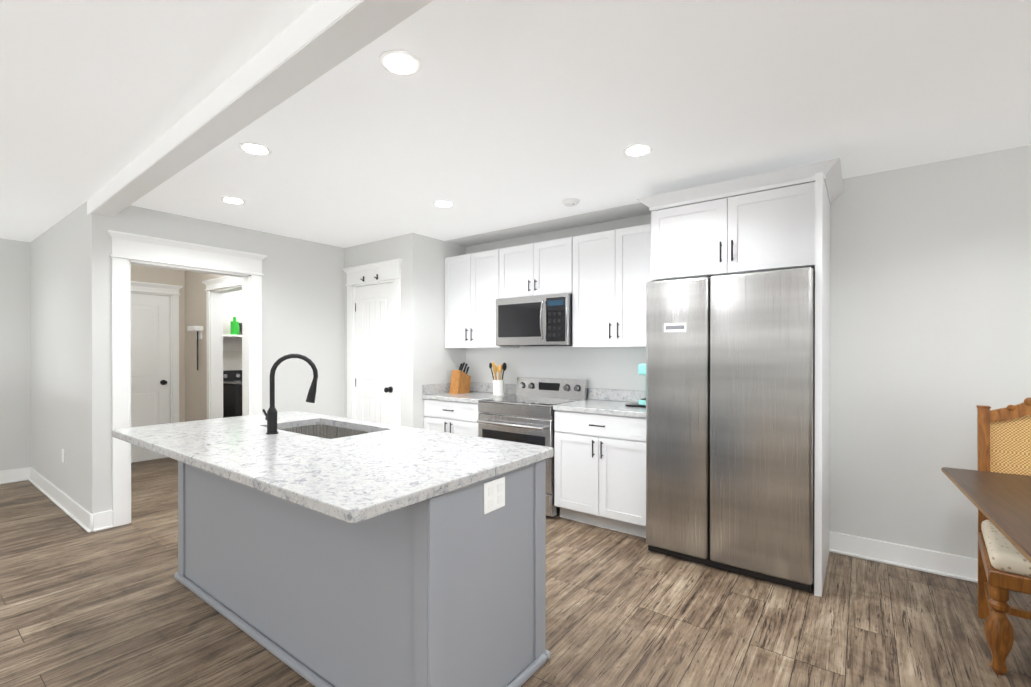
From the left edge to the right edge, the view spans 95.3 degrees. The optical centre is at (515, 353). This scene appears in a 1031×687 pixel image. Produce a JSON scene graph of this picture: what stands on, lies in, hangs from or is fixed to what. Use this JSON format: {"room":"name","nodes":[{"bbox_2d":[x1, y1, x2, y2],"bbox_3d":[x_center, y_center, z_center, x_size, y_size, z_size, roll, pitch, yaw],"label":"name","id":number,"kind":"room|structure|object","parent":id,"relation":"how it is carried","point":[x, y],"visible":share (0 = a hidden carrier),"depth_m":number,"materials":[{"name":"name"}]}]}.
{"room":"kitchen","nodes":[
{"label":"kitchen","id":0,"kind":"room"},
{"bbox_2d":[30,201,87,509],"bbox_3d":[-4.154,0.081,4.327,2.290,2.500,0.130,0,0,37],"label":"wall","id":1,"kind":"structure","parent":0,"point":[58,297],"depth_m":4.12,"materials":[{"name":"paint"}]},
{"bbox_2d":[27,467,92,532],"bbox_3d":[-4.131,1.264,4.215,2.406,0.135,0.028,0,0,37],"label":"baseboard","id":2,"kind":"structure","parent":1,"relation":"attached to","point":[79,514],"depth_m":4.02,"materials":[{"name":"white wood"}]},
{"bbox_2d":[62,449,64,462],"bbox_3d":[-3.915,0.884,4.065,0.070,0.115,0.008,0,0,37],"label":"outlet","id":3,"kind":"object","parent":1,"relation":"attached to","point":[63,455],"visible":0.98,"depth_m":4.05,"materials":[{"name":"white plastic"}]},
{"bbox_2d":[0,238,241,470],"bbox_3d":[-5.402,0.080,4.672,0.134,2.500,9.600,0,0,37],"label":"wall","id":4,"kind":"structure","parent":0,"point":[15,375],"depth_m":4.88,"materials":[{"name":"paint"}]},
{"bbox_2d":[0,467,26,484],"bbox_3d":[-6.650,1.269,2.863,0.028,0.135,5.200,0,0,37],"label":"baseboard","id":5,"kind":"structure","parent":4,"relation":"attached to","point":[20,474],"depth_m":4.85,"materials":[{"name":"white wood"}]},
{"bbox_2d":[131,293,169,462],"bbox_3d":[-4.588,0.294,5.663,0.113,2.040,0.724,0,0,37],"label":"hall door","id":6,"kind":"structure","parent":4,"relation":"in","point":[150,359],"depth_m":5.80,"materials":[{"name":"white wood"}]},
{"bbox_2d":[131,281,182,422],"bbox_3d":[-4.617,0.231,5.685,0.182,2.190,0.964,0,0,37],"label":"door frame","id":7,"kind":"structure","parent":4,"relation":"attached to","point":[172,291],"depth_m":5.96,"materials":[{"name":"white wood"}]},
{"bbox_2d":[223,334,241,350],"bbox_3d":[-3.602,-0.145,6.692,0.359,0.215,1.490,0,0,37],"label":"shelf","id":8,"kind":"object","parent":4,"relation":"attached to","point":[232,342],"visible":0.04,"depth_m":6.50,"materials":[{"name":"white wood"}]},
{"bbox_2d":[230,317,238,334],"bbox_3d":[-3.828,-0.374,6.404,0.097,0.244,0.100,0,0,37],"label":"bottle","id":9,"kind":"object","parent":8,"relation":"on","point":[234,326],"visible":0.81,"depth_m":6.37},
{"bbox_2d":[131,265,184,421],"bbox_3d":[-3.738,0.079,4.889,2.290,2.500,1.270,0,0,37],"label":"wall","id":10,"kind":"structure","parent":0,"point":[139,273],"depth_m":6.03,"materials":[{"name":"paint"}]},
{"bbox_2d":[185,271,223,421],"bbox_3d":[-3.321,0.077,5.452,2.290,2.500,0.130,0,0,37],"label":"wall","id":11,"kind":"structure","parent":0,"point":[195,378],"depth_m":5.87,"materials":[{"name":"paint"}]},
{"bbox_2d":[187,326,202,369],"bbox_3d":[-3.916,-0.064,5.748,0.220,0.540,0.099,0,0,37],"label":"holder","id":12,"kind":"object","parent":11,"relation":"attached to","point":[198,329],"visible":1,"depth_m":5.74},
{"bbox_2d":[202,276,241,418],"bbox_3d":[-3.232,0.233,5.354,1.154,2.190,0.182,0,0,37],"label":"door frame","id":13,"kind":"structure","parent":11,"relation":"attached to","point":[216,289],"depth_m":5.62,"materials":[{"name":"white wood"}]},
{"bbox_2d":[87,205,344,513],"bbox_3d":[-2.587,0.081,4.410,0.130,2.500,2.130,0,0,37],"label":"wall","id":14,"kind":"structure","parent":0,"point":[303,297],"depth_m":4.57,"materials":[{"name":"paint"}]},
{"bbox_2d":[106,230,266,526],"bbox_3d":[-2.807,0.197,4.085,0.200,2.270,1.179,0,0,37],"label":"door frame","id":15,"kind":"structure","parent":14,"relation":"attached to","point":[128,250],"depth_m":3.78,"materials":[{"name":"white wood"}]},
{"bbox_2d":[344,235,403,425],"bbox_3d":[-1.512,0.079,5.020,1.130,2.500,0.130,0,0,37],"label":"wall","id":16,"kind":"structure","parent":0,"point":[392,248],"depth_m":4.85,"materials":[{"name":"paint"}]},
{"bbox_2d":[343,259,402,425],"bbox_3d":[-1.471,0.199,4.951,0.944,2.260,0.192,0,0,37],"label":"door frame","id":17,"kind":"structure","parent":16,"relation":"attached to","point":[388,271],"depth_m":4.90,"materials":[{"name":"white wood"}]},
{"bbox_2d":[355,282,393,424],"bbox_3d":[-1.497,0.297,4.926,0.676,2.040,0.113,0,0,37],"label":"pantry door","id":18,"kind":"structure","parent":16,"relation":"in","point":[374,378],"depth_m":4.94,"materials":[{"name":"white wood"}]},
{"bbox_2d":[404,233,465,428],"bbox_3d":[-0.822,0.079,4.894,0.130,2.500,0.750,0,0,37],"label":"wall","id":19,"kind":"structure","parent":0,"point":[429,358],"depth_m":4.66,"materials":[{"name":"paint"}]},
{"bbox_2d":[422,383,450,393],"bbox_3d":[-0.731,0.359,4.886,0.020,0.099,0.612,0,0,37],"label":"backsplash","id":20,"kind":"structure","parent":19,"relation":"attached to","point":[443,388],"depth_m":4.78,"materials":[{"name":"white stone"}]},
{"bbox_2d":[0,457,1030,686],"bbox_3d":[-1.334,1.371,1.663,14.000,0.060,9.600,0,0,37],"label":"floor","id":21,"kind":"structure","parent":0,"point":[117,606],"depth_m":2.35,"materials":[{"name":"brown wood"}]},
{"bbox_2d":[223,370,241,417],"bbox_3d":[-3.574,0.779,6.394,0.705,1.090,0.740,0,0,37],"label":"dryer","id":22,"kind":"object","parent":21,"relation":"on","point":[232,393],"visible":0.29,"depth_m":6.03,"materials":[{"name":"black metal"}]},
{"bbox_2d":[174,454,553,686],"bbox_3d":[-0.936,0.898,2.425,2.190,0.880,0.720,0,0,37],"label":"kitchen island","id":23,"kind":"object","parent":21,"relation":"on","point":[317,550],"depth_m":1.85,"materials":[{"name":"wood"}]},
{"bbox_2d":[112,411,553,525],"bbox_3d":[-1.024,0.437,2.338,2.230,0.038,1.040,0,0,37],"label":"island countertop","id":24,"kind":"structure","parent":23,"relation":"on","point":[353,479],"depth_m":1.90,"materials":[{"name":"white stone"}]},
{"bbox_2d":[260,354,317,433],"bbox_3d":[-1.204,0.209,2.500,0.207,0.416,0.217,0,0,37],"label":"faucet","id":25,"kind":"object","parent":24,"relation":"on","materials":[{"name":"black metal"}]},
{"bbox_2d":[280,422,367,437],"bbox_3d":[-1.081,0.560,2.656,0.760,0.235,0.420,0,0,37],"label":"sink","id":26,"kind":"object","parent":24,"relation":"in","point":[325,429],"depth_m":2.93,"materials":[{"name":"grey metal"}]},
{"bbox_2d":[423,398,479,436],"bbox_3d":[-0.438,0.890,4.691,0.725,0.880,0.617,0,0,37],"label":"base cabinet","id":27,"kind":"object","parent":21,"relation":"on","point":[450,417],"depth_m":4.42,"materials":[{"name":"wood"}]},
{"bbox_2d":[422,390,515,401],"bbox_3d":[-0.440,0.429,4.683,0.729,0.038,0.631,0,0,37],"label":"countertop","id":28,"kind":"structure","parent":27,"relation":"on","point":[474,395],"depth_m":4.52,"materials":[{"name":"white stone"}]},
{"bbox_2d":[449,362,470,393],"bbox_3d":[-0.568,0.250,4.874,0.115,0.317,0.219,0,0,37],"label":"knife block","id":29,"kind":"object","parent":28,"relation":"on","point":[460,381],"visible":1,"depth_m":4.82,"materials":[{"name":"brown wood"}]},
{"bbox_2d":[489,362,506,394],"bbox_3d":[-0.173,0.244,4.634,0.167,0.330,0.129,0,0,37],"label":"utensil crock","id":30,"kind":"object","parent":28,"relation":"on","point":[498,386],"visible":1,"depth_m":4.60,"materials":[{"name":"white ceramic"}]},
{"bbox_2d":[477,377,587,517],"bbox_3d":[0.142,0.784,4.199,0.768,1.095,0.701,0,0,37],"label":"range","id":31,"kind":"object","parent":21,"relation":"on","point":[525,414],"visible":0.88,"depth_m":4.03,"materials":[{"name":"silver metal"}]},
{"bbox_2d":[554,410,645,537],"bbox_3d":[0.806,0.893,3.770,0.783,0.880,0.617,0,0,37],"label":"base cabinet","id":32,"kind":"object","parent":21,"relation":"on","point":[600,459],"depth_m":3.52,"materials":[{"name":"wood"}]},
{"bbox_2d":[554,398,645,417],"bbox_3d":[0.808,0.432,3.758,0.807,0.038,0.631,0,0,37],"label":"countertop","id":33,"kind":"structure","parent":32,"relation":"on","point":[591,405],"depth_m":3.60,"materials":[{"name":"white stone"}]},
{"bbox_2d":[626,363,645,407],"bbox_3d":[1.054,0.245,3.711,0.265,0.335,0.300,0,0,37],"label":"coffee maker","id":34,"kind":"object","parent":33,"relation":"on","point":[641,371],"visible":0.23,"depth_m":3.62,"materials":[{"name":"teal plastic"}]},
{"bbox_2d":[646,266,814,591],"bbox_3d":[1.475,0.422,3.164,0.947,1.827,0.775,0,0,37],"label":"fridge","id":35,"kind":"object","parent":21,"relation":"on","point":[730,418],"visible":0.98,"depth_m":2.81,"materials":[{"name":"silver metal"}]},
{"bbox_2d":[941,467,1030,562],"bbox_3d":[2.022,0.961,1.246,1.024,0.762,2.074,0,0,34],"label":"dining table","id":36,"kind":"object","parent":21,"relation":"on","point":[1001,502],"visible":1,"depth_m":1.87,"materials":[{"name":"brown wood"}]},
{"bbox_2d":[976,397,1030,674],"bbox_3d":[2.396,0.758,2.045,0.542,1.163,0.688,0,0,42],"label":"dining chair","id":37,"kind":"object","parent":21,"relation":"on","point":[1004,446],"visible":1,"depth_m":2.28,"materials":[{"name":"brown wood"}]},
{"bbox_2d":[0,0,1030,247],"bbox_3d":[-1.334,-1.198,1.654,14.000,0.083,9.600,0,0,37],"label":"ceiling","id":38,"kind":"structure","parent":0,"point":[498,114],"depth_m":2.20,"materials":[{"name":"paint"}]},
{"bbox_2d":[220,197,245,203],"bbox_3d":[-2.149,-1.162,3.577,0.169,0.006,0.169,0,0,28],"label":"recessed light","id":39,"kind":"object","parent":38,"relation":"in","point":[232,200],"depth_m":3.56,"materials":[{"name":"white plastic"}]},
{"bbox_2d":[238,142,271,155],"bbox_3d":[-1.478,-1.159,2.669,0.169,0.006,0.169,0,0,-2],"label":"recessed light","id":40,"kind":"object","parent":38,"relation":"in","point":[251,148],"depth_m":2.66,"materials":[{"name":"white plastic"}]},
{"bbox_2d":[87,0,433,216],"bbox_3d":[0.553,-1.099,0.689,9.600,0.115,0.364,0,0,37],"label":"header beam","id":41,"kind":"structure","parent":38,"relation":"attached to","point":[316,40],"depth_m":1.86,"materials":[{"name":"paint"}]},
{"bbox_2d":[379,50,421,75],"bbox_3d":[-0.459,-1.156,1.877,0.169,0.006,0.169,0,0,31],"label":"recessed light","id":42,"kind":"object","parent":38,"relation":"in","point":[400,63],"depth_m":1.87,"materials":[{"name":"white plastic"}]},
{"bbox_2d":[433,200,454,206],"bbox_3d":[-0.559,-1.163,3.657,0.169,0.006,0.169,0,0,-2],"label":"recessed light","id":43,"kind":"object","parent":38,"relation":"in","point":[440,203],"depth_m":3.64,"materials":[{"name":"white plastic"}]},
{"bbox_2d":[562,198,579,206],"bbox_3d":[0.423,-1.150,3.588,0.136,0.032,0.136,0,0,37],"label":"smoke detector","id":44,"kind":"object","parent":38,"relation":"in","point":[569,202],"visible":1,"depth_m":3.55,"materials":[{"name":"white plastic"}]},
{"bbox_2d":[623,144,652,156],"bbox_3d":[0.700,-1.159,2.686,0.169,0.006,0.169,0,0,31],"label":"recessed light","id":45,"kind":"object","parent":38,"relation":"in","point":[636,150],"depth_m":2.68,"materials":[{"name":"white plastic"}]},
{"bbox_2d":[466,145,1030,558],"bbox_3d":[2.835,0.087,2.733,8.580,2.500,0.130,0,0,37],"label":"wall","id":46,"kind":"structure","parent":0,"point":[930,307],"depth_m":2.92,"materials":[{"name":"paint"}]},
{"bbox_2d":[445,248,518,347],"bbox_3d":[-0.326,-0.526,4.784,0.789,0.940,0.327,0,0,37],"label":"upper cabinet","id":47,"kind":"object","parent":46,"relation":"attached to","point":[469,278],"depth_m":4.66,"materials":[{"name":"wood"}]},
{"bbox_2d":[490,282,572,345],"bbox_3d":[0.219,-0.324,4.298,0.768,0.501,0.460,0,0,37],"label":"microwave","id":48,"kind":"object","parent":46,"relation":"attached to","point":[519,315],"depth_m":4.16,"materials":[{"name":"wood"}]},
{"bbox_2d":[506,236,573,293],"bbox_3d":[0.258,-0.754,4.350,0.791,0.480,0.327,0,0,37],"label":"upper cabinet","id":49,"kind":"object","parent":46,"relation":"attached to","point":[533,264],"depth_m":4.18,"materials":[{"name":"wood"}]},
{"bbox_2d":[470,382,645,401],"bbox_3d":[0.382,0.360,4.454,2.322,0.099,0.019,0,0,37],"label":"backsplash","id":50,"kind":"structure","parent":46,"relation":"attached to","point":[610,395],"depth_m":4.14,"materials":[{"name":"white stone"}]},
{"bbox_2d":[570,224,646,347],"bbox_3d":[0.867,-0.522,3.900,0.847,0.940,0.327,0,0,37],"label":"upper cabinet","id":51,"kind":"object","parent":46,"relation":"attached to","point":[587,290],"depth_m":3.78,"materials":[{"name":"wood"}]},
{"bbox_2d":[646,174,829,281],"bbox_3d":[1.525,-0.764,3.231,0.998,0.507,0.617,0,0,37],"label":"upper cabinet","id":52,"kind":"object","parent":46,"relation":"attached to","point":[767,226],"depth_m":2.94,"materials":[{"name":"wood"}]},
{"bbox_2d":[829,531,977,582],"bbox_3d":[4.172,1.273,1.649,5.135,0.135,0.028,0,0,37],"label":"baseboard","id":53,"kind":"structure","parent":46,"relation":"attached to","point":[938,563],"depth_m":2.93,"materials":[{"name":"white wood"}]}
]}

